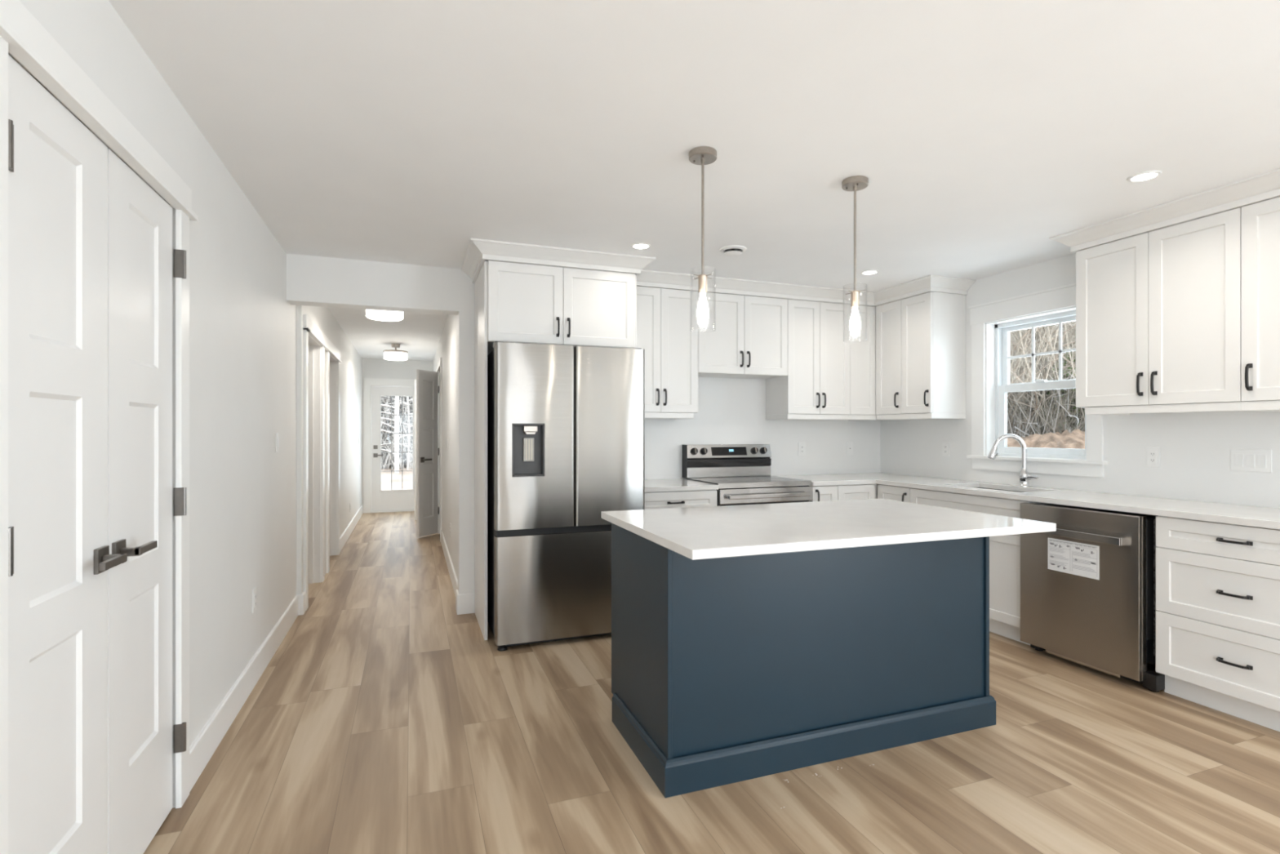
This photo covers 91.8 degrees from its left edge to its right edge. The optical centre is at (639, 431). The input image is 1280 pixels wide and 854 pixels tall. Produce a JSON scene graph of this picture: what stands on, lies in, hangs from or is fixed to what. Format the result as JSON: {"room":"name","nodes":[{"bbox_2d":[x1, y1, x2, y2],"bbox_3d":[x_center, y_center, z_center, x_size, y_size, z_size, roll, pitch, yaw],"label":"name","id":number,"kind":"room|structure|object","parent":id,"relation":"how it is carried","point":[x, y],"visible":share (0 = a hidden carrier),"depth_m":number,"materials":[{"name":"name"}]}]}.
{"room":"kitchen","nodes":[
{"label":"kitchen","id":0,"kind":"room"},
{"bbox_2d":[8,0,362,807],"bbox_3d":[-1.989,0.071,3.076,0.152,2.440,14.350,0,0,-20],"label":"wall","id":1,"kind":"structure","parent":0,"point":[242,323],"depth_m":2.74,"materials":[{"name":"paint"}]},
{"bbox_2d":[8,54,127,853],"bbox_3d":[-1.332,0.260,1.441,0.091,2.038,0.469,0,0,-20],"label":"door","id":2,"kind":"structure","parent":1,"relation":"in","point":[60,559],"depth_m":1.42,"materials":[{"name":"paint"}]},
{"bbox_2d":[0,0,198,853],"bbox_3d":[-1.404,0.214,1.671,0.036,2.154,1.203,0,0,-20],"label":"trim","id":3,"kind":"structure","parent":1,"relation":"attached to","point":[22,36],"depth_m":1.48,"materials":[{"name":"paint"}]},
{"bbox_2d":[107,148,186,853],"bbox_3d":[-1.502,0.260,1.901,0.091,2.038,0.496,0,0,-20],"label":"door","id":4,"kind":"structure","parent":1,"relation":"in","point":[140,221],"depth_m":1.85,"materials":[{"name":"paint"}]},
{"bbox_2d":[189,591,305,791],"bbox_3d":[-2.012,1.221,3.332,0.046,0.140,2.385,0,0,-20],"label":"baseboard","id":5,"kind":"structure","parent":1,"relation":"attached to","point":[203,747],"depth_m":2.82,"materials":[{"name":"paint"}]},
{"bbox_2d":[252,586,256,613],"bbox_3d":[-1.975,0.865,3.179,0.009,0.115,0.070,0,0,-20],"label":"outlet","id":6,"kind":"object","parent":1,"relation":"attached to","point":[254,591],"visible":1,"depth_m":3.16,"materials":[{"name":"white plastic"}]},
{"bbox_2d":[275,432,279,452],"bbox_3d":[-2.177,0.068,3.727,0.010,0.115,0.070,0,0,-20],"label":"light switch","id":7,"kind":"object","parent":1,"relation":"attached to","point":[277,433],"visible":1,"depth_m":3.71,"materials":[{"name":"white plastic"}]},
{"bbox_2d":[302,314,342,610],"bbox_3d":[-2.861,0.226,5.484,0.188,2.130,2.280,0,0,-20],"label":"trim","id":8,"kind":"structure","parent":1,"relation":"attached to","point":[315,342],"depth_m":5.29,"materials":[{"name":"paint"}]},
{"bbox_2d":[339,504,364,552],"bbox_3d":[-3.769,1.221,8.168,0.035,0.140,3.425,0,0,-20],"label":"baseboard","id":9,"kind":"structure","parent":1,"relation":"attached to","point":[345,535],"depth_m":7.77,"materials":[{"name":"paint"}]},
{"bbox_2d":[362,358,433,504],"bbox_3d":[-3.911,0.071,10.015,1.318,2.440,0.140,0,0,-20],"label":"wall","id":10,"kind":"structure","parent":0,"point":[371,367],"depth_m":9.90,"materials":[{"name":"paint"}]},
{"bbox_2d":[364,377,414,513],"bbox_3d":[-3.918,0.226,10.001,0.975,2.130,0.162,0,0,-20],"label":"trim","id":11,"kind":"structure","parent":10,"relation":"attached to","point":[368,382],"depth_m":9.79,"materials":[{"name":"paint"}]},
{"bbox_2d":[371,386,414,511],"bbox_3d":[-3.902,0.275,9.959,0.755,1.985,0.100,0,0,-20],"label":"door","id":12,"kind":"structure","parent":10,"relation":"in","point":[403,499],"depth_m":9.90,"materials":[{"name":"paint"}]},
{"bbox_2d":[381,395,412,489],"bbox_3d":[-3.910,0.187,9.979,0.479,1.510,0.007,0,0,-20],"label":"grille","id":13,"kind":"object","parent":12,"relation":"attached to","point":[391,414],"depth_m":9.98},
{"bbox_2d":[433,314,457,579],"bbox_3d":[-2.299,0.071,7.378,0.120,2.440,6.065,0,0,-20],"label":"wall","id":14,"kind":"structure","parent":0,"point":[447,347],"depth_m":5.71,"materials":[{"name":"paint"}]},
{"bbox_2d":[414,379,416,519],"bbox_3d":[-3.126,0.266,9.035,0.046,2.020,0.320,0,0,40],"label":"door","id":15,"kind":"structure","parent":14,"relation":"in","point":[415,380],"depth_m":8.91,"materials":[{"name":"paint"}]},
{"bbox_2d":[416,368,439,537],"bbox_3d":[-2.586,0.266,7.627,0.091,2.020,0.372,0,0,20],"label":"door","id":16,"kind":"structure","parent":14,"relation":"in","point":[427,381],"depth_m":7.60,"materials":[{"name":"paint"}]},
{"bbox_2d":[436,357,442,542],"bbox_3d":[-2.392,0.216,7.581,0.155,2.150,0.770,0,0,-20],"label":"trim","id":17,"kind":"structure","parent":14,"relation":"attached to","point":[440,362],"depth_m":7.22,"materials":[{"name":"paint"}]},
{"bbox_2d":[449,523,451,536],"bbox_3d":[-1.713,0.891,5.604,0.009,0.115,0.070,0,0,-20],"label":"outlet","id":18,"kind":"object","parent":14,"relation":"attached to","point":[450,523],"visible":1,"depth_m":5.58,"materials":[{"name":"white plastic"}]},
{"bbox_2d":[440,529,474,614],"bbox_3d":[-1.756,1.221,5.809,0.120,0.140,3.034,0,0,-20],"label":"baseboard","id":19,"kind":"structure","parent":14,"relation":"attached to","point":[464,602],"depth_m":4.40,"materials":[{"name":"paint"}]},
{"bbox_2d":[286,253,879,594],"bbox_3d":[-0.012,0.071,4.931,4.907,2.440,0.150,0,0,-20],"label":"wall","id":20,"kind":"structure","parent":0,"point":[731,411],"depth_m":4.42,"materials":[{"name":"paint"}]},
{"bbox_2d":[636,286,697,418],"bbox_3d":[0.105,-0.574,4.696,0.600,0.955,0.368,0,0,-20],"label":"upper cabinet","id":21,"kind":"object","parent":20,"relation":"attached to","point":[667,320],"visible":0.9,"depth_m":4.58,"materials":[{"name":"paint"}]},
{"bbox_2d":[461,238,976,306],"bbox_3d":[0.641,-1.100,4.545,3.686,0.096,1.024,0,0,-20],"label":"crown molding","id":22,"kind":"structure","parent":20,"relation":"attached to","point":[651,278],"depth_m":4.53,"materials":[{"name":"paint"}]},
{"bbox_2d":[697,292,787,378],"bbox_3d":[0.756,-0.746,4.937,0.787,0.611,0.368,0,0,-20],"label":"upper cabinet","id":23,"kind":"object","parent":20,"relation":"attached to","point":[742,336],"visible":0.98,"depth_m":4.80,"materials":[{"name":"paint"}]},
{"bbox_2d":[798,442,805,455],"bbox_3d":[1.402,0.154,5.368,0.070,0.115,0.009,0,0,-20],"label":"outlet","id":24,"kind":"object","parent":20,"relation":"attached to","point":[802,446],"visible":1,"depth_m":5.36,"materials":[{"name":"white plastic"}]},
{"bbox_2d":[765,299,875,420],"bbox_3d":[1.536,-0.574,5.224,0.874,0.955,0.368,0,0,-20],"label":"upper cabinet","id":25,"kind":"object","parent":20,"relation":"attached to","point":[832,369],"visible":0.99,"depth_m":5.08,"materials":[{"name":"paint"}]},
{"bbox_2d":[846,441,853,454],"bbox_3d":[1.877,0.154,5.543,0.070,0.115,0.008,0,0,-20],"label":"cable jack","id":26,"kind":"object","parent":20,"relation":"attached to","point":[849,444],"visible":1,"depth_m":5.54,"materials":[{"name":"white plastic"}]},
{"bbox_2d":[108,0,1279,360],"bbox_3d":[-0.731,-1.199,3.568,7.300,0.100,14.600,0,0,-20],"label":"ceiling","id":27,"kind":"structure","parent":0,"point":[982,133],"depth_m":2.27,"materials":[{"name":"paint"}]},
{"bbox_2d":[365,309,403,321],"bbox_3d":[-2.140,-1.046,5.201,0.304,0.204,0.304,0,0,-20],"label":"hallway light","id":28,"kind":"object","parent":27,"relation":"attached to","point":[379,315],"visible":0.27,"depth_m":5.13,"materials":[{"name":"white glass"}]},
{"bbox_2d":[383,343,408,360],"bbox_3d":[-3.222,-1.046,8.180,0.304,0.204,0.304,0,0,-20],"label":"hallway light","id":29,"kind":"object","parent":27,"relation":"attached to","point":[393,355],"visible":1,"depth_m":8.09,"materials":[{"name":"white glass"}]},
{"bbox_2d":[631,242,650,248],"bbox_3d":[0.005,-1.145,3.841,0.124,0.005,0.124,0,0,-20],"label":"recessed light","id":30,"kind":"object","parent":27,"relation":"in","point":[641,245],"visible":1,"depth_m":3.84,"materials":[{"name":"white plastic"}]},
{"bbox_2d":[688,146,716,324],"bbox_3d":[0.259,-0.781,2.556,0.116,0.734,0.116,0,0,-37],"label":"pendant light","id":31,"kind":"object","parent":27,"relation":"hanging from","point":[703,155],"visible":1,"depth_m":2.54,"materials":[{"name":"silver metal"}]},
{"bbox_2d":[697,274,707,293],"bbox_3d":[0.259,-0.606,2.556,0.040,0.075,0.040,0,0,-37],"label":"socket","id":32,"kind":"object","parent":31,"relation":"attached to","point":[702,278],"depth_m":2.54,"materials":[{"name":"silver metal"}]},
{"bbox_2d":[719,244,746,256],"bbox_3d":[0.587,-1.130,3.911,0.170,0.035,0.170,0,0,-20],"label":"ceiling vent","id":33,"kind":"object","parent":27,"relation":"in","point":[732,250],"visible":1,"depth_m":3.89,"materials":[{"name":"white plastic"}]},
{"bbox_2d":[841,175,868,340],"bbox_3d":[0.986,-0.781,2.842,0.116,0.734,0.116,0,0,-37],"label":"pendant light","id":34,"kind":"object","parent":27,"relation":"hanging from","point":[856,183],"visible":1,"depth_m":2.83,"materials":[{"name":"silver metal"}]},
{"bbox_2d":[850,289,859,307],"bbox_3d":[0.986,-0.606,2.842,0.040,0.075,0.040,0,0,-37],"label":"socket","id":35,"kind":"object","parent":34,"relation":"attached to","point":[855,295],"depth_m":2.83,"materials":[{"name":"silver metal"}]},
{"bbox_2d":[860,270,878,275],"bbox_3d":[1.659,-1.145,4.479,0.124,0.005,0.124,0,0,-20],"label":"recessed light","id":36,"kind":"object","parent":27,"relation":"in","point":[867,272],"visible":1,"depth_m":4.47,"materials":[{"name":"white plastic"}]},
{"bbox_2d":[1126,170,1161,182],"bbox_3d":[2.270,-1.145,2.793,0.124,0.005,0.124,0,0,-20],"label":"recessed light","id":37,"kind":"object","parent":27,"relation":"in","point":[1145,175],"visible":1,"depth_m":2.79,"materials":[{"name":"white plastic"}]},
{"bbox_2d":[143,511,1279,853],"bbox_3d":[-0.731,1.316,3.568,7.300,0.050,14.600,0,0,-20],"label":"floor","id":38,"kind":"structure","parent":0,"point":[384,719],"depth_m":2.37,"materials":[{"name":"wood"}]},
{"bbox_2d":[474,260,636,639],"bbox_3d":[-0.590,0.120,4.269,1.000,2.343,0.686,0,0,-20],"label":"tall cabinet","id":39,"kind":"object","parent":38,"relation":"on","point":[514,302],"visible":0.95,"depth_m":3.97,"materials":[{"name":"paint"}]},
{"bbox_2d":[487,341,644,650],"bbox_3d":[-0.550,0.379,4.173,0.932,1.825,0.850,0,0,-20],"label":"refrigerator","id":40,"kind":"object","parent":38,"relation":"on","point":[566,424],"visible":0.87,"depth_m":3.75,"materials":[{"name":"silver metal"}]},
{"bbox_2d":[644,489,716,509],"bbox_3d":[0.160,0.852,4.559,0.606,0.879,0.662,0,0,-20],"label":"base cabinet","id":41,"kind":"object","parent":38,"relation":"on","point":[699,498],"visible":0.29,"depth_m":4.29,"materials":[{"name":"paint"}]},
{"bbox_2d":[644,478,718,492],"bbox_3d":[0.158,0.395,4.571,0.610,0.032,0.642,0,0,-20],"label":"countertop","id":42,"kind":"structure","parent":41,"relation":"on","point":[671,484],"depth_m":4.35,"materials":[{"name":"white stone"}]},
{"bbox_2d":[681,444,812,506],"bbox_3d":[0.826,0.699,4.788,0.785,1.184,0.694,0,0,-20],"label":"range","id":43,"kind":"object","parent":38,"relation":"on","point":[731,462],"visible":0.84,"depth_m":4.92,"materials":[{"name":"silver metal"}]},
{"bbox_2d":[686,475,808,484],"bbox_3d":[0.826,0.381,4.787,0.785,0.020,0.531,0,0,-20],"label":"cooktop","id":44,"kind":"object","parent":43,"relation":"in","point":[726,480],"depth_m":4.67,"materials":[{"name":"black glass"}]},
{"bbox_2d":[611,522,995,797],"bbox_3d":[0.704,0.852,2.792,1.576,0.878,0.718,0,0,-20],"label":"kitchen island","id":45,"kind":"object","parent":38,"relation":"on","point":[726,670],"visible":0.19,"depth_m":2.44,"materials":[{"name":"blue paint"}]},
{"bbox_2d":[601,498,1056,559],"bbox_3d":[0.764,0.395,2.742,1.647,0.032,1.015,0,0,-20],"label":"island countertop","id":46,"kind":"structure","parent":45,"relation":"on","point":[694,533],"depth_m":2.48,"materials":[{"name":"white stone"}]},
{"bbox_2d":[810,484,837,501],"bbox_3d":[1.304,0.852,4.981,0.232,0.879,0.662,0,0,-20],"label":"base cabinet","id":47,"kind":"object","parent":38,"relation":"on","point":[820,493],"visible":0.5,"depth_m":4.71,"materials":[{"name":"paint"}]},
{"bbox_2d":[835,484,877,500],"bbox_3d":[1.854,0.852,5.202,0.952,0.879,0.627,0,0,-20],"label":"base cabinet","id":48,"kind":"object","parent":38,"relation":"on","point":[856,491],"visible":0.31,"depth_m":4.81,"materials":[{"name":"paint"}]},
{"bbox_2d":[877,484,911,502],"bbox_3d":[2.179,0.852,4.803,0.620,0.879,0.337,0,0,-20],"label":"base cabinet","id":49,"kind":"object","parent":38,"relation":"on","point":[884,491],"visible":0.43,"depth_m":4.70,"materials":[{"name":"paint"}]},
{"bbox_2d":[910,488,1048,644],"bbox_3d":[2.400,0.852,4.203,0.620,0.879,0.940,0,0,-20],"label":"base cabinet","id":50,"kind":"object","parent":38,"relation":"on","point":[1004,550],"visible":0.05,"depth_m":3.86,"materials":[{"name":"paint"}]},
{"bbox_2d":[777,472,1279,528],"bbox_3d":[2.267,0.395,3.744,1.191,0.032,3.654,0,0,-20],"label":"countertop","id":51,"kind":"structure","parent":50,"relation":"on","point":[1231,513],"depth_m":3.54,"materials":[{"name":"white stone"}]},
{"bbox_2d":[976,487,1024,492],"bbox_3d":[2.424,0.503,4.197,0.392,0.184,0.652,0,0,-20],"label":"sink","id":52,"kind":"object","parent":51,"relation":"in","point":[976,487],"visible":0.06,"depth_m":4.38,"materials":[{"name":"metal"}]},
{"bbox_2d":[987,433,1038,486],"bbox_3d":[2.544,0.198,4.241,0.277,0.362,0.141,0,0,9],"label":"faucet","id":53,"kind":"object","parent":51,"relation":"on","point":[1024,477],"visible":1,"depth_m":4.25,"materials":[{"name":"silver metal"}]},
{"bbox_2d":[1020,502,1164,692],"bbox_3d":[2.617,0.857,3.442,0.626,0.868,0.683,0,0,-20],"label":"dishwasher","id":54,"kind":"object","parent":38,"relation":"on","point":[1088,584],"visible":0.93,"depth_m":3.27,"materials":[{"name":"metal"}]},
{"bbox_2d":[1048,538,1097,570],"bbox_3d":[2.354,0.686,3.377,0.001,0.154,0.262,0,0,-20],"label":"label","id":55,"kind":"object","parent":54,"relation":"attached to","point":[1064,554],"depth_m":3.38,"materials":[{"name":"white paper"}]},
{"bbox_2d":[1155,515,1279,731],"bbox_3d":[2.900,0.852,2.849,0.620,0.879,0.630,0,0,-20],"label":"base cabinet","id":56,"kind":"object","parent":38,"relation":"on","point":[1218,584],"visible":0.99,"depth_m":2.81,"materials":[{"name":"paint"}]},
{"bbox_2d":[880,253,1279,507],"bbox_3d":[3.659,0.071,1.929,0.160,2.440,8.285,0,0,-20],"label":"wall","id":57,"kind":"structure","parent":0,"point":[1195,446],"depth_m":3.69,"materials":[{"name":"paint"}]},
{"bbox_2d":[875,291,965,419],"bbox_3d":[2.234,-0.574,4.998,0.382,0.955,0.589,0,0,-20],"label":"upper cabinet","id":58,"kind":"object","parent":57,"relation":"attached to","point":[921,339],"visible":1,"depth_m":4.78,"materials":[{"name":"paint"}]},
{"bbox_2d":[942,441,949,456],"bbox_3d":[2.448,0.142,4.963,0.009,0.115,0.070,0,0,-20],"label":"outlet","id":59,"kind":"object","parent":57,"relation":"attached to","point":[945,445],"visible":1,"depth_m":4.96,"materials":[{"name":"white plastic"}]},
{"bbox_2d":[966,283,1107,477],"bbox_3d":[2.759,-0.331,4.300,0.205,1.235,0.993,0,0,-20],"label":"window","id":60,"kind":"structure","parent":57,"relation":"in","point":[992,322],"depth_m":4.47,"materials":[{"name":"white plastic"}]},
{"bbox_2d":[1007,322,1075,382],"bbox_3d":[2.833,-0.544,4.322,0.007,0.390,0.593,0,0,-20],"label":"grille","id":61,"kind":"object","parent":60,"relation":"attached to","point":[1040,324],"depth_m":4.41,"materials":[{"name":"white plastic"}]},
{"bbox_2d":[1146,446,1159,466],"bbox_3d":[2.960,0.148,3.577,0.009,0.115,0.070,0,0,-20],"label":"outlet","id":62,"kind":"object","parent":57,"relation":"attached to","point":[1153,453],"visible":1,"depth_m":3.58,"materials":[{"name":"white plastic"}]},
{"bbox_2d":[1149,450,1155,456],"bbox_3d":[2.957,0.130,3.576,0.003,0.032,0.033,0,0,-20],"label":"receptacle","id":63,"kind":"object","parent":62,"relation":"attached to","point":[1152,453],"depth_m":3.58,"materials":[{"name":"white plastic"}]},
{"bbox_2d":[1149,457,1155,462],"bbox_3d":[2.957,0.166,3.576,0.003,0.032,0.033,0,0,-20],"label":"receptacle","id":64,"kind":"object","parent":62,"relation":"attached to","point":[1152,460],"depth_m":3.58,"materials":[{"name":"white plastic"}]},
{"bbox_2d":[1048,168,1279,252],"bbox_3d":[2.867,-1.100,3.174,0.461,0.096,1.263,0,0,-20],"label":"crown molding","id":65,"kind":"structure","parent":57,"relation":"attached to","point":[1264,186],"depth_m":3.10,"materials":[{"name":"paint"}]},
{"bbox_2d":[1075,207,1266,414],"bbox_3d":[2.840,-0.574,3.328,0.402,0.955,0.770,0,0,-20],"label":"upper cabinet","id":66,"kind":"object","parent":57,"relation":"attached to","point":[1158,312],"visible":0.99,"depth_m":3.22,"materials":[{"name":"paint"}]},
{"bbox_2d":[1230,448,1271,472],"bbox_3d":[3.112,0.149,3.161,0.010,0.115,0.165,0,0,-20],"label":"light switch","id":67,"kind":"object","parent":57,"relation":"attached to","point":[1241,460],"visible":1,"depth_m":3.16,"materials":[{"name":"white plastic"}]},
{"bbox_2d":[1240,196,1279,411],"bbox_3d":[3.043,-0.574,2.779,0.402,0.955,0.400,0,0,-20],"label":"upper cabinet","id":68,"kind":"object","parent":57,"relation":"attached to","point":[1260,221],"visible":1,"depth_m":2.85,"materials":[{"name":"paint"}]},
{"label":"outside","id":69,"kind":"structure","parent":0,"visible":0},
{"bbox_2d":[381,466,412,489],"bbox_3d":[9.174,1.291,19.908,59.000,0.600,59.000,0,0,-20],"label":"ground","id":70,"kind":"structure","parent":69,"point":[406,475],"depth_m":14.81,"materials":[{"name":"soil"}]},
{"bbox_2d":[381,395,412,469],"bbox_3d":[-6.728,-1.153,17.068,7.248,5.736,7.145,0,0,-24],"label":"brush","id":71,"kind":"object","parent":70,"relation":"on","point":[384,456],"visible":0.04,"depth_m":16.68,"materials":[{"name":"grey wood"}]},
{"bbox_2d":[381,395,412,473],"bbox_3d":[-5.971,-2.159,15.761,4.449,6.501,2.712,0,0,-18],"label":"birch tree","id":72,"kind":"object","parent":70,"relation":"on","point":[396,420],"visible":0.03,"depth_m":15.78,"materials":[{"name":"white plant"}]},
{"bbox_2d":[381,395,412,469],"bbox_3d":[-5.946,-2.158,16.809,4.209,6.502,3.139,0,0,-20],"label":"birch tree","id":73,"kind":"object","parent":70,"relation":"on","point":[407,397],"visible":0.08,"depth_m":16.46,"materials":[{"name":"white plant"}]},
{"bbox_2d":[1007,325,1075,435],"bbox_3d":[9.223,-3.510,15.036,5.386,10.004,6.049,0,0,19],"label":"bare tree","id":74,"kind":"object","parent":70,"relation":"on","point":[1036,407],"visible":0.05,"depth_m":13.70,"materials":[{"name":"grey plant"}]},
{"bbox_2d":[1007,320,1084,436],"bbox_3d":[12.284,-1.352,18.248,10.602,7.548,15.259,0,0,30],"label":"trees","id":75,"kind":"object","parent":70,"relation":"on","point":[1013,362],"visible":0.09,"depth_m":14.37,"materials":[{"name":"brown plant"}]},
{"bbox_2d":[1007,428,1084,448],"bbox_3d":[9.558,0.707,12.802,9.200,1.509,4.000,0,0,31],"label":"pile","id":76,"kind":"object","parent":70,"relation":"on","point":[1076,439],"visible":0.05,"depth_m":12.73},
{"bbox_2d":[1007,368,1084,437],"bbox_3d":[10.267,-0.228,15.908,5.805,3.455,7.769,0,0,32],"label":"brush","id":77,"kind":"object","parent":70,"relation":"on","point":[1058,392],"visible":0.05,"depth_m":13.71,"materials":[{"name":"brown plant"}]},
{"bbox_2d":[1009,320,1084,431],"bbox_3d":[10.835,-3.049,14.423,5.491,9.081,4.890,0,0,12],"label":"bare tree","id":78,"kind":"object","parent":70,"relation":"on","point":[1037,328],"visible":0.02,"depth_m":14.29,"materials":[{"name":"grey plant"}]},
{"bbox_2d":[1032,351,1084,433],"bbox_3d":[10.342,-0.233,14.951,2.206,3.449,2.182,0,0,-20],"label":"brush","id":79,"kind":"object","parent":70,"relation":"on","point":[1064,363],"visible":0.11,"depth_m":14.81,"materials":[{"name":"brown plant"}]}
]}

